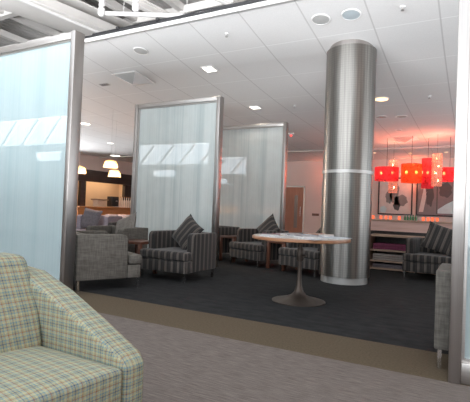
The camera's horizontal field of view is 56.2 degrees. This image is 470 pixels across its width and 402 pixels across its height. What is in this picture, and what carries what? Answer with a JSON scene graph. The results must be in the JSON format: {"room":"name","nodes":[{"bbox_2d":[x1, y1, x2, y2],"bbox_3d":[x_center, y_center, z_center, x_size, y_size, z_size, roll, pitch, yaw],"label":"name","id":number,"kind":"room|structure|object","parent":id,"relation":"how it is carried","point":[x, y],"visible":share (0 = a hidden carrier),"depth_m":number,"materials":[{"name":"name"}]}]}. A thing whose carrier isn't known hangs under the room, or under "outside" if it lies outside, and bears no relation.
{"room":"lounge","nodes":[
{"label":"lounge","id":0,"kind":"room"},
{"bbox_2d":[0,0,132,35],"bbox_3d":[-3.164,-3.520,8.348,0.800,0.360,4.669,1,-1,38],"label":"steel beam","id":1,"kind":"structure","parent":0,"point":[79,11],"depth_m":8.16,"materials":[{"name":"metal"}]},
{"bbox_2d":[18,0,99,32],"bbox_3d":[-2.720,-3.289,8.496,0.060,0.057,3.727,1,-1,35],"label":"conduit pipe","id":2,"kind":"object","parent":1,"relation":"attached to","point":[23,1],"visible":0.48,"depth_m":7.85,"materials":[{"name":"white metal"}]},
{"bbox_2d":[76,181,118,217],"bbox_3d":[-7.516,-0.340,21.671,0.100,3.000,5.100,2,-1,28],"label":"wall","id":3,"kind":"structure","parent":0,"point":[94,190],"depth_m":22.54,"materials":[{"name":"beige paint"}]},
{"bbox_2d":[79,154,132,200],"bbox_3d":[-9.150,-1.649,17.022,1.400,5.300,14.920,2,-1,28],"label":"wall","id":4,"kind":"structure","parent":0,"point":[88,162],"depth_m":20.85,"materials":[{"name":"white paint"}]},
{"bbox_2d":[85,0,266,38],"bbox_3d":[-7.534,-2.872,10.083,33.000,0.030,0.020,2,-1,28],"label":"trim","id":5,"kind":"structure","parent":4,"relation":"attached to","point":[253,1],"depth_m":6.43,"materials":[{"name":"black plastic"}]},
{"bbox_2d":[85,0,292,42],"bbox_3d":[-7.523,-2.843,10.104,33.000,0.085,0.030,2,-1,28],"label":"trim","id":6,"kind":"structure","parent":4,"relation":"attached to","point":[268,2],"depth_m":6.36,"materials":[{"name":"white paint"}]},
{"bbox_2d":[0,0,245,47],"bbox_3d":[-3.840,-3.864,11.004,9.560,0.180,8.600,2,-1,28],"label":"grid","id":7,"kind":"object","parent":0,"point":[177,6],"visible":0.06,"depth_m":9.10,"materials":[{"name":"paint"}]},
{"bbox_2d":[0,0,246,46],"bbox_3d":[-5.777,-4.218,13.320,32.930,0.050,12.400,2,-1,28],"label":"deck","id":8,"kind":"object","parent":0,"point":[9,25],"depth_m":10.64,"materials":[{"name":"paint"}]},
{"bbox_2d":[98,0,105,16],"bbox_3d":[-2.130,-3.574,7.106,0.120,1.200,0.120,2,-1,28],"label":"hanger","id":9,"kind":"object","parent":8,"relation":"hanging from","point":[101,10],"visible":1,"depth_m":7.07,"materials":[{"name":"white paint"}]},
{"bbox_2d":[132,0,139,12],"bbox_3d":[-1.528,-3.555,6.894,0.120,1.200,0.120,2,-1,28],"label":"hanger","id":10,"kind":"object","parent":8,"relation":"hanging from","point":[135,6],"visible":1,"depth_m":6.85,"materials":[{"name":"white paint"}]},
{"bbox_2d":[105,0,187,17],"bbox_3d":[-1.395,-3.686,7.771,1.861,0.883,0.080,2,-1,1],"label":"conduit pipe","id":11,"kind":"object","parent":8,"relation":"attached to","point":[107,13],"visible":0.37,"depth_m":7.74,"materials":[{"name":"white metal"}]},
{"bbox_2d":[214,0,231,4],"bbox_3d":[0.566,-3.727,8.498,2.944,0.618,0.070,3,-2,-44],"label":"conduit pipe","id":12,"kind":"object","parent":8,"relation":"attached to","point":[224,2],"visible":0.02,"depth_m":7.75,"materials":[{"name":"white metal"}]},
{"bbox_2d":[122,0,169,18],"bbox_3d":[-0.773,-3.433,8.983,0.120,0.160,4.243,1,-1,37],"label":"steel beam","id":13,"kind":"structure","parent":0,"point":[146,6],"depth_m":7.88,"materials":[{"name":"metal"}]},
{"bbox_2d":[73,253,448,353],"bbox_3d":[-0.147,1.314,12.374,22.000,0.100,14.300,2,-1,28],"label":"floor","id":14,"kind":"structure","parent":0,"point":[392,309],"depth_m":5.21,"materials":[{"name":"grey carpet"}]},
{"bbox_2d":[76,215,121,230],"bbox_3d":[-3.321,0.723,10.585,0.860,0.760,0.830,2,-1,16],"label":"armchair","id":15,"kind":"object","parent":14,"relation":"on","point":[104,220],"visible":0.27,"depth_m":10.49,"materials":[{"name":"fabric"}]},
{"bbox_2d":[80,207,102,227],"bbox_3d":[-3.442,0.436,10.496,0.583,0.570,0.206,2,-1,18],"label":"cushion","id":16,"kind":"object","parent":15,"relation":"on","point":[90,217],"visible":0.91,"depth_m":10.43,"materials":[{"name":"grey fabric"}]},
{"bbox_2d":[76,206,130,221],"bbox_3d":[-5.888,0.746,20.744,0.600,0.920,4.300,2,-1,28],"label":"bar counter","id":17,"kind":"object","parent":14,"relation":"on","point":[80,209],"depth_m":20.28,"materials":[{"name":"orange wood"}]},
{"bbox_2d":[91,199,108,206],"bbox_3d":[-6.212,0.087,20.195,0.380,0.350,0.740,2,-1,28],"label":"display stand","id":18,"kind":"object","parent":17,"relation":"on","point":[96,202],"visible":0.99,"depth_m":20.02,"materials":[{"name":"brown wood"}]},
{"bbox_2d":[77,206,130,208],"bbox_3d":[-5.871,0.316,20.752,0.600,0.060,4.300,2,-1,28],"label":"countertop","id":19,"kind":"structure","parent":17,"relation":"on","point":[77,206],"depth_m":19.93,"materials":[{"name":"orange wood"}]},
{"bbox_2d":[107,196,118,206],"bbox_3d":[-5.770,0.043,20.902,0.400,0.500,0.440,2,-1,28],"label":"coffee machine","id":20,"kind":"object","parent":17,"relation":"on","point":[113,201],"visible":0.98,"depth_m":20.76,"materials":[{"name":"black plastic"}]},
{"bbox_2d":[76,169,131,216],"bbox_3d":[-6.159,-0.090,21.039,0.200,2.580,4.300,2,-1,28],"label":"canopy","id":21,"kind":"object","parent":14,"relation":"on","point":[125,180],"visible":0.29,"depth_m":20.57,"materials":[{"name":"brown wood"}]},
{"bbox_2d":[74,231,141,291],"bbox_3d":[-1.720,0.733,5.607,0.810,0.665,0.800,3,-1,-35],"label":"armchair","id":22,"kind":"object","parent":14,"relation":"on","point":[99,255],"visible":0.78,"depth_m":5.24,"materials":[{"name":"fabric"}]},
{"bbox_2d":[127,252,141,264],"bbox_3d":[-1.658,0.717,5.651,0.660,0.125,0.800,3,-1,-35],"label":"seat cushion","id":23,"kind":"object","parent":22,"relation":"on","point":[132,258],"depth_m":5.47,"materials":[{"name":"grey fabric"}]},
{"bbox_2d":[86,225,147,252],"bbox_3d":[-1.993,0.753,7.143,0.800,0.665,0.810,2,-1,28],"label":"armchair","id":24,"kind":"object","parent":14,"relation":"on","point":[137,232],"visible":0.16,"depth_m":7.14,"materials":[{"name":"fabric"}]},
{"bbox_2d":[115,212,136,233],"bbox_3d":[-1.806,0.450,7.242,0.574,0.547,0.245,2,-1,31],"label":"cushion","id":25,"kind":"object","parent":24,"relation":"on","point":[129,221],"visible":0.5,"depth_m":7.20,"materials":[{"name":"grey fabric"}]},
{"bbox_2d":[106,214,128,218],"bbox_3d":[-3.094,0.761,12.053,0.860,0.760,0.830,2,-1,16],"label":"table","id":26,"kind":"object","parent":14,"relation":"on","point":[123,216],"visible":0.06,"depth_m":12.34,"materials":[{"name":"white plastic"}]},
{"bbox_2d":[128,239,156,275],"bbox_3d":[-1.465,0.847,6.654,0.420,0.500,0.420,2,-1,28],"label":"side table","id":27,"kind":"object","parent":14,"relation":"on","point":[138,243],"visible":0.39,"depth_m":6.47,"materials":[{"name":"brown wood"}]},
{"bbox_2d":[130,96,223,267],"bbox_3d":[-1.130,-0.361,8.162,1.930,3.000,0.140,2,-1,28],"label":"glass wall","id":28,"kind":"structure","parent":14,"relation":"on","point":[177,145],"depth_m":8.13,"materials":[{"name":"glass"}]},
{"bbox_2d":[140,230,216,283],"bbox_3d":[-0.827,0.785,6.442,0.800,0.665,0.810,2,-1,28],"label":"armchair","id":29,"kind":"object","parent":14,"relation":"on","point":[163,253],"visible":0.93,"depth_m":6.21,"materials":[{"name":"fabric"}]},
{"bbox_2d":[140,247,191,261],"bbox_3d":[-0.862,0.762,6.376,0.800,0.125,0.660,2,-1,28],"label":"seat cushion","id":30,"kind":"object","parent":29,"relation":"on","point":[157,254],"depth_m":6.11,"materials":[{"name":"fabric"}]},
{"bbox_2d":[171,214,203,249],"bbox_3d":[-0.704,0.473,6.485,0.254,0.577,0.598,3,-1,-36],"label":"cushion","id":31,"kind":"object","parent":29,"relation":"on","point":[189,225],"visible":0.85,"depth_m":6.42,"materials":[{"name":"fabric"}]},
{"bbox_2d":[218,225,239,258],"bbox_3d":[-0.477,0.855,9.231,0.800,0.665,0.810,1,-2,44],"label":"armchair","id":32,"kind":"object","parent":14,"relation":"on","point":[223,230],"visible":0.12,"depth_m":8.97,"materials":[{"name":"fabric"}]},
{"bbox_2d":[219,235,248,262],"bbox_3d":[-0.017,0.946,8.779,0.420,0.500,0.420,3,-2,-43],"label":"side table","id":33,"kind":"object","parent":14,"relation":"on","point":[233,237],"visible":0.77,"depth_m":8.76,"materials":[{"name":"brown wood"}]},
{"bbox_2d":[219,122,288,229],"bbox_3d":[0.203,-0.268,10.201,2.050,3.000,0.140,2,-1,28],"label":"glass wall","id":34,"kind":"structure","parent":14,"relation":"on","point":[254,156],"depth_m":10.08,"materials":[{"name":"glass"}]},
{"bbox_2d":[229,228,288,267],"bbox_3d":[0.441,0.873,8.324,0.810,0.665,0.800,3,-2,-41],"label":"armchair","id":35,"kind":"object","parent":14,"relation":"on","point":[245,246],"visible":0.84,"depth_m":8.08,"materials":[{"name":"fabric"}]},
{"bbox_2d":[229,241,263,251],"bbox_3d":[0.386,0.850,8.274,0.660,0.125,0.800,3,-2,-41],"label":"seat cushion","id":36,"kind":"object","parent":35,"relation":"on","point":[238,246],"depth_m":8.07,"materials":[{"name":"fabric"}]},
{"bbox_2d":[257,214,279,233],"bbox_3d":[0.628,0.532,8.310,0.253,0.611,0.616,3,-1,-21],"label":"cushion","id":37,"kind":"object","parent":35,"relation":"on","point":[269,224],"visible":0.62,"depth_m":8.26,"materials":[{"name":"fabric"}]},
{"bbox_2d":[266,241,297,270],"bbox_3d":[0.860,0.962,7.859,0.420,0.500,0.420,3,-2,-41],"label":"side table","id":38,"kind":"object","parent":14,"relation":"on","point":[283,244],"visible":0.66,"depth_m":7.84,"materials":[{"name":"brown wood"}]},
{"bbox_2d":[278,232,319,277],"bbox_3d":[1.287,0.888,7.409,0.810,0.665,0.800,3,-2,-41],"label":"armchair","id":39,"kind":"object","parent":14,"relation":"on","point":[288,254],"visible":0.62,"depth_m":7.21,"materials":[{"name":"fabric"}]},
{"bbox_2d":[278,247,319,259],"bbox_3d":[1.232,0.864,7.360,0.660,0.125,0.800,3,-2,-41],"label":"seat cushion","id":40,"kind":"object","parent":39,"relation":"on","point":[313,253],"depth_m":7.20,"materials":[{"name":"fabric"}]},
{"bbox_2d":[252,234,350,306],"bbox_3d":[0.746,0.781,5.072,1.124,0.742,1.124,2,-1,28],"label":"pedestal table","id":41,"kind":"object","parent":14,"relation":"on","point":[298,298],"visible":0.86,"depth_m":4.91,"materials":[{"name":"brown wood"}]},
{"bbox_2d":[260,233,280,235],"bbox_3d":[0.425,0.395,5.239,0.221,0.010,0.290,2,-1,8],"label":"magazine","id":42,"kind":"object","parent":41,"relation":"on","point":[276,234],"visible":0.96,"depth_m":5.13,"materials":[{"name":"paper"}]},
{"bbox_2d":[259,235,292,237],"bbox_3d":[0.448,0.390,4.839,0.300,0.006,0.221,1,-2,43],"label":"magazine","id":43,"kind":"object","parent":41,"relation":"on","point":[259,235],"visible":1,"depth_m":4.80,"materials":[{"name":"paper"}]},
{"bbox_2d":[294,237,327,239],"bbox_3d":[0.804,0.399,4.657,0.221,0.008,0.290,3,-1,-36],"label":"magazine","id":44,"kind":"object","parent":41,"relation":"on","point":[306,238],"visible":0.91,"depth_m":4.62,"materials":[{"name":"paper"}]},
{"bbox_2d":[304,234,333,236],"bbox_3d":[1.007,0.418,5.366,0.241,0.016,0.320,3,-2,-41],"label":"magazine","id":45,"kind":"object","parent":41,"relation":"on","point":[304,234],"visible":0.61,"depth_m":5.23,"materials":[{"name":"paper"}]},
{"bbox_2d":[303,233,333,235],"bbox_3d":[1.016,0.403,5.362,0.231,0.012,0.310,3,-1,-26],"label":"magazine","id":46,"kind":"object","parent":45,"relation":"on","point":[303,233],"visible":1,"depth_m":5.27,"materials":[{"name":"paper"}]},
{"bbox_2d":[317,236,351,239],"bbox_3d":[1.133,0.419,4.991,0.261,0.008,0.360,1,-1,38],"label":"magazine","id":47,"kind":"object","parent":41,"relation":"on","point":[330,237],"visible":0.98,"depth_m":4.93,"materials":[{"name":"paper"}]},
{"bbox_3d":[0.760,0.405,5.080,0.281,0.010,0.340,2,-1,-10],"label":"magazine","id":48,"kind":"object","parent":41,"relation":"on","visible":0},
{"bbox_2d":[287,234,316,236],"bbox_3d":[0.774,0.397,5.083,0.221,0.007,0.280,3,-1,-31],"label":"magazine","id":49,"kind":"object","parent":48,"relation":"on","point":[302,235],"visible":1,"depth_m":5.02,"materials":[{"name":"paper"}]},
{"bbox_2d":[319,39,376,284],"bbox_3d":[1.718,-0.579,6.707,0.764,3.600,0.764,2,-1,28],"label":"round column","id":50,"kind":"structure","parent":14,"relation":"on","point":[348,149],"depth_m":6.39,"materials":[{"name":"metal"}]},
{"bbox_2d":[370,233,435,274],"bbox_3d":[3.331,0.985,8.119,1.615,0.660,0.530,2,-1,28],"label":"magazine rack","id":51,"kind":"object","parent":14,"relation":"on","point":[386,238],"visible":0.19,"depth_m":8.33,"materials":[{"name":"brown wood"}]},
{"bbox_2d":[370,258,402,263],"bbox_3d":[3.334,1.140,8.128,1.540,0.030,0.500,2,-1,28],"label":"shelf","id":52,"kind":"object","parent":51,"relation":"attached to","point":[371,259],"depth_m":8.16,"materials":[{"name":"brown wood"}]},
{"bbox_2d":[372,262,401,268],"bbox_3d":[3.073,1.222,8.237,0.900,0.068,0.390,2,-1,28],"label":"folded cloth","id":53,"kind":"object","parent":51,"relation":"on","point":[375,264],"visible":0.55,"depth_m":8.20,"materials":[{"name":"grey fabric"}]},
{"bbox_2d":[373,252,402,261],"bbox_3d":[3.211,1.061,8.169,1.200,0.118,0.390,2,-1,28],"label":"folded cloth","id":54,"kind":"object","parent":51,"relation":"on","point":[398,257],"visible":0.49,"depth_m":8.17,"materials":[{"name":"grey fabric"}]},
{"bbox_2d":[370,248,405,252],"bbox_3d":[3.342,0.940,8.132,1.540,0.030,0.500,2,-1,28],"label":"shelf","id":55,"kind":"object","parent":51,"relation":"attached to","point":[371,249],"depth_m":8.19,"materials":[{"name":"brown wood"}]},
{"bbox_2d":[373,242,405,250],"bbox_3d":[2.990,0.860,8.297,0.680,0.108,0.390,2,-1,28],"label":"folded cloth","id":56,"kind":"object","parent":51,"relation":"on","point":[377,245],"visible":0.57,"depth_m":8.16,"materials":[{"name":"purple fabric"}]},
{"bbox_2d":[371,234,424,237],"bbox_3d":[3.345,0.670,8.124,1.540,0.030,0.530,2,-1,28],"label":"shelf","id":57,"kind":"object","parent":51,"relation":"attached to","point":[372,235],"depth_m":8.20,"materials":[{"name":"brown wood"}]},
{"bbox_2d":[370,266,435,274],"bbox_3d":[3.329,1.280,8.125,1.540,0.030,0.500,2,-1,28],"label":"shelf","id":58,"kind":"object","parent":51,"relation":"attached to","point":[371,267],"depth_m":8.12,"materials":[{"name":"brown wood"}]},
{"bbox_2d":[371,219,451,241],"bbox_3d":[4.483,0.883,8.039,4.650,0.950,0.400,2,-1,28],"label":"bar ledge","id":59,"kind":"object","parent":14,"relation":"on","point":[378,226],"visible":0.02,"depth_m":8.54,"materials":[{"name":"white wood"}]},
{"bbox_2d":[402,237,451,278],"bbox_3d":[3.296,0.964,7.296,0.800,0.665,0.810,1,-1,36],"label":"armchair","id":60,"kind":"object","parent":14,"relation":"on","point":[417,258],"visible":0.53,"depth_m":7.12,"materials":[{"name":"fabric"}]},
{"bbox_2d":[403,252,450,264],"bbox_3d":[3.253,0.941,7.236,0.800,0.125,0.660,1,-1,36],"label":"seat cushion","id":61,"kind":"object","parent":60,"relation":"on","point":[415,258],"depth_m":7.05,"materials":[{"name":"fabric"}]},
{"bbox_2d":[420,221,451,256],"bbox_3d":[3.344,0.615,7.154,0.608,0.566,0.279,2,-1,28],"label":"cushion","id":62,"kind":"object","parent":60,"relation":"on","point":[438,238],"visible":0.91,"depth_m":7.10,"materials":[{"name":"fabric"}]},
{"bbox_2d":[434,263,450,368],"bbox_3d":[1.899,0.826,3.153,0.800,0.665,0.810,2,-1,28],"label":"armchair","id":63,"kind":"object","parent":14,"relation":"on","point":[443,273],"visible":0.51,"depth_m":2.97,"materials":[{"name":"fabric"}]},
{"bbox_2d":[79,0,458,162],"bbox_3d":[-4.241,-2.347,16.174,33.000,0.596,13.797,2,-1,28],"label":"ceiling","id":64,"kind":"structure","parent":0,"point":[273,58],"depth_m":7.83,"materials":[{"name":"tile"}]},
{"bbox_2d":[79,125,85,173],"bbox_3d":[-4.227,-1.520,12.050,0.360,1.508,0.360,2,-1,28],"label":"dome pendant","id":65,"kind":"object","parent":64,"relation":"hanging from","point":[81,168],"visible":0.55,"depth_m":12.02,"materials":[{"name":"beige glass"}]},
{"bbox_2d":[104,121,117,167],"bbox_3d":[-3.075,-1.555,10.983,0.340,1.446,0.340,2,-1,28],"label":"dome pendant","id":66,"kind":"object","parent":64,"relation":"hanging from","point":[109,163],"visible":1,"depth_m":10.93,"materials":[{"name":"beige glass"}]},
{"bbox_2d":[108,126,120,176],"bbox_3d":[-3.264,-1.440,12.026,0.330,1.544,0.330,2,-1,28],"label":"dome pendant","id":67,"kind":"object","parent":64,"relation":"hanging from","point":[114,173],"visible":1,"depth_m":11.96,"materials":[{"name":"beige glass"}]},
{"bbox_2d":[111,71,154,86],"bbox_3d":[-2.016,-2.387,8.731,0.600,0.158,0.596,2,-1,28],"label":"ceiling vent","id":68,"kind":"object","parent":64,"relation":"in","point":[132,78],"visible":1,"depth_m":8.62,"materials":[{"name":"white metal"}]},
{"bbox_2d":[133,47,148,54],"bbox_3d":[-1.608,-2.560,7.514,0.263,0.050,0.260,1,-1,34],"label":"ceiling speaker","id":69,"kind":"object","parent":64,"relation":"attached to","point":[139,50],"visible":1,"depth_m":7.50,"materials":[{"name":"white paint"}]},
{"bbox_2d":[134,48,147,53],"bbox_3d":[-1.609,-2.557,7.513,0.230,0.005,0.230,2,-10,28],"label":"grille","id":70,"kind":"object","parent":69,"relation":"attached to","point":[137,50],"depth_m":7.50,"materials":[{"name":"white metal"}]},
{"bbox_2d":[92,0,252,34],"bbox_3d":[-0.043,-2.694,6.016,5.251,0.080,0.070,2,-1,28],"label":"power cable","id":71,"kind":"object","parent":64,"relation":"attached to","point":[157,19],"visible":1,"depth_m":6.54,"materials":[{"name":"black plastic"}]},
{"bbox_2d":[200,65,218,72],"bbox_3d":[-0.459,-2.372,7.923,0.244,0.042,0.244,2,-1,28],"label":"recessed light","id":72,"kind":"object","parent":64,"relation":"in","point":[208,69],"visible":1,"depth_m":7.91,"materials":[{"name":"white paint"}]},
{"bbox_2d":[248,105,261,109],"bbox_3d":[0.454,-2.107,9.927,0.244,0.024,0.244,2,-1,28],"label":"recessed light","id":73,"kind":"object","parent":64,"relation":"in","point":[257,106],"visible":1,"depth_m":9.92,"materials":[{"name":"white paint"}]},
{"bbox_2d":[311,14,330,24],"bbox_3d":[1.173,-2.479,6.015,0.263,0.050,0.260,2,-1,23],"label":"ceiling speaker","id":74,"kind":"object","parent":64,"relation":"attached to","point":[318,19],"visible":1,"depth_m":6.00,"materials":[{"name":"white paint"}]},
{"bbox_2d":[312,15,328,23],"bbox_3d":[1.173,-2.476,6.014,0.230,0.005,0.230,2,-10,28],"label":"grille","id":75,"kind":"object","parent":74,"relation":"attached to","point":[316,19],"depth_m":6.00,"materials":[{"name":"white metal"}]},
{"bbox_2d":[341,9,360,20],"bbox_3d":[1.538,-2.467,5.829,0.263,0.049,0.260,1,-1,34],"label":"ceiling speaker","id":76,"kind":"object","parent":64,"relation":"attached to","point":[348,14],"visible":1,"depth_m":5.82,"materials":[{"name":"white paint"}]},
{"bbox_2d":[375,97,388,101],"bbox_3d":[2.913,-2.026,8.758,0.302,0.025,0.302,1,-1,35],"label":"recessed light","id":77,"kind":"object","parent":64,"relation":"in","point":[379,99],"visible":0.83,"depth_m":8.74,"materials":[{"name":"white paint"}]},
{"bbox_2d":[374,139,398,181],"bbox_3d":[4.387,-1.196,12.695,0.660,1.228,0.660,2,-1,28],"label":"drum pendant","id":78,"kind":"object","parent":64,"relation":"hanging from","point":[388,175],"visible":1,"depth_m":12.44,"materials":[{"name":"red fabric"}]},
{"bbox_2d":[388,142,397,192],"bbox_3d":[4.787,-1.006,13.290,0.281,1.543,0.273,2,-1,28],"label":"crystal pendant","id":79,"kind":"object","parent":64,"relation":"hanging from","point":[391,162],"visible":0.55,"depth_m":13.23,"materials":[{"name":"glass"}]},
{"bbox_2d":[396,115,407,117],"bbox_3d":[3.783,-1.913,9.992,0.264,0.011,0.264,2,-3,28],"label":"ceiling speaker","id":80,"kind":"object","parent":64,"relation":"attached to","point":[398,116],"visible":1,"depth_m":9.95,"materials":[{"name":"white paint"}]},
{"bbox_2d":[391,136,418,141],"bbox_3d":[4.870,-1.732,12.597,0.660,0.120,0.660,2,-2,28],"label":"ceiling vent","id":81,"kind":"object","parent":64,"relation":"in","point":[403,138],"visible":0.98,"depth_m":12.46,"materials":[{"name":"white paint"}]},
{"bbox_2d":[401,136,421,182],"bbox_3d":[4.883,-1.152,12.152,0.540,1.302,0.540,2,-1,28],"label":"drum pendant","id":82,"kind":"object","parent":64,"relation":"hanging from","point":[418,176],"visible":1,"depth_m":11.97,"materials":[{"name":"fabric"}]},
{"bbox_2d":[421,139,434,188],"bbox_3d":[5.436,-1.064,12.395,0.323,1.418,0.323,3,-1,-21],"label":"drum pendant","id":83,"kind":"object","parent":64,"relation":"hanging from","point":[426,162],"visible":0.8,"depth_m":12.28,"materials":[{"name":"red fabric"}]},
{"bbox_2d":[431,140,442,186],"bbox_3d":[5.393,-1.089,11.736,0.281,1.407,0.273,2,-1,28],"label":"crystal pendant","id":84,"kind":"object","parent":64,"relation":"hanging from","point":[434,180],"visible":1,"depth_m":11.68,"materials":[{"name":"glass"}]},
{"bbox_2d":[438,139,453,181],"bbox_3d":[5.878,-1.151,12.022,0.576,1.227,0.576,2,-1,28],"label":"drum pendant","id":85,"kind":"object","parent":64,"relation":"hanging from","point":[447,171],"visible":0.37,"depth_m":11.80,"materials":[{"name":"red fabric"}]},
{"bbox_2d":[99,146,454,157],"bbox_3d":[-2.809,-3.016,18.776,33.000,2.200,0.100,2,-1,28],"label":"wall","id":86,"kind":"structure","parent":0,"point":[434,146],"depth_m":14.49,"materials":[{"name":"paint"}]},
{"bbox_2d":[98,312,469,401],"bbox_3d":[-10.126,0.784,5.500,33.000,0.100,6.080,2,-1,28],"label":"floor","id":87,"kind":"structure","parent":0,"point":[181,365],"depth_m":2.75,"materials":[{"name":"carpet"}]},
{"bbox_2d":[0,252,143,401],"bbox_3d":[-0.951,0.629,1.633,0.849,0.775,0.894,1,-1,34],"label":"lounge armchair","id":88,"kind":"object","parent":87,"relation":"on","point":[55,346],"visible":1,"depth_m":1.77,"materials":[{"name":"fabric"}]},
{"bbox_2d":[0,346,121,401],"bbox_3d":[-0.819,0.675,1.541,0.525,0.165,0.647,1,-1,34],"label":"seat cushion","id":89,"kind":"object","parent":88,"relation":"on","point":[27,373],"depth_m":1.58,"materials":[{"name":"multicoloured fabric"}]},
{"bbox_2d":[73,290,468,385],"bbox_3d":[-3.106,1.059,5.497,20.650,0.100,0.620,2,-1,28],"label":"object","id":90,"kind":"structure","parent":87,"relation":"on","point":[417,362],"depth_m":3.58,"materials":[{"name":"brown carpet"}]},
{"bbox_2d":[0,30,84,289],"bbox_3d":[-2.744,-0.461,5.467,2.120,2.965,0.140,2,-1,28],"label":"glass wall","id":91,"kind":"structure","parent":90,"relation":"on","point":[41,80],"depth_m":5.22,"materials":[{"name":"glass"}]},
{"bbox_2d":[448,0,469,385],"bbox_3d":[2.349,-0.341,2.326,2.120,3.000,0.140,2,-1,28],"label":"glass wall","id":92,"kind":"structure","parent":90,"relation":"on","point":[459,326],"depth_m":2.75,"materials":[{"name":"metal"}]},
{"bbox_2d":[286,158,453,232],"bbox_3d":[4.018,-0.103,18.399,20.500,3.300,0.150,2,-1,28],"label":"wall","id":93,"kind":"structure","parent":0,"point":[308,174],"depth_m":18.61,"materials":[{"name":"white paint"}]},
{"bbox_2d":[285,186,304,232],"bbox_3d":[2.522,0.422,19.058,0.990,2.160,0.078,2,-1,28],"label":"door","id":94,"kind":"structure","parent":93,"relation":"in","point":[295,195],"depth_m":19.04,"materials":[{"name":"wood"}]},
{"bbox_2d":[378,177,412,214],"bbox_3d":[6.221,-0.188,17.095,1.270,1.450,0.050,2,-1,28],"label":"framed picture","id":95,"kind":"object","parent":93,"relation":"attached to","point":[399,203],"visible":0.82,"depth_m":17.07,"materials":[{"name":"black paper"}]},
{"bbox_2d":[416,175,453,216],"bbox_3d":[7.501,-0.202,16.402,1.380,1.550,0.050,2,-1,28],"label":"framed picture","id":96,"kind":"object","parent":93,"relation":"attached to","point":[436,201],"visible":0.6,"depth_m":16.40,"materials":[{"name":"black paper"}]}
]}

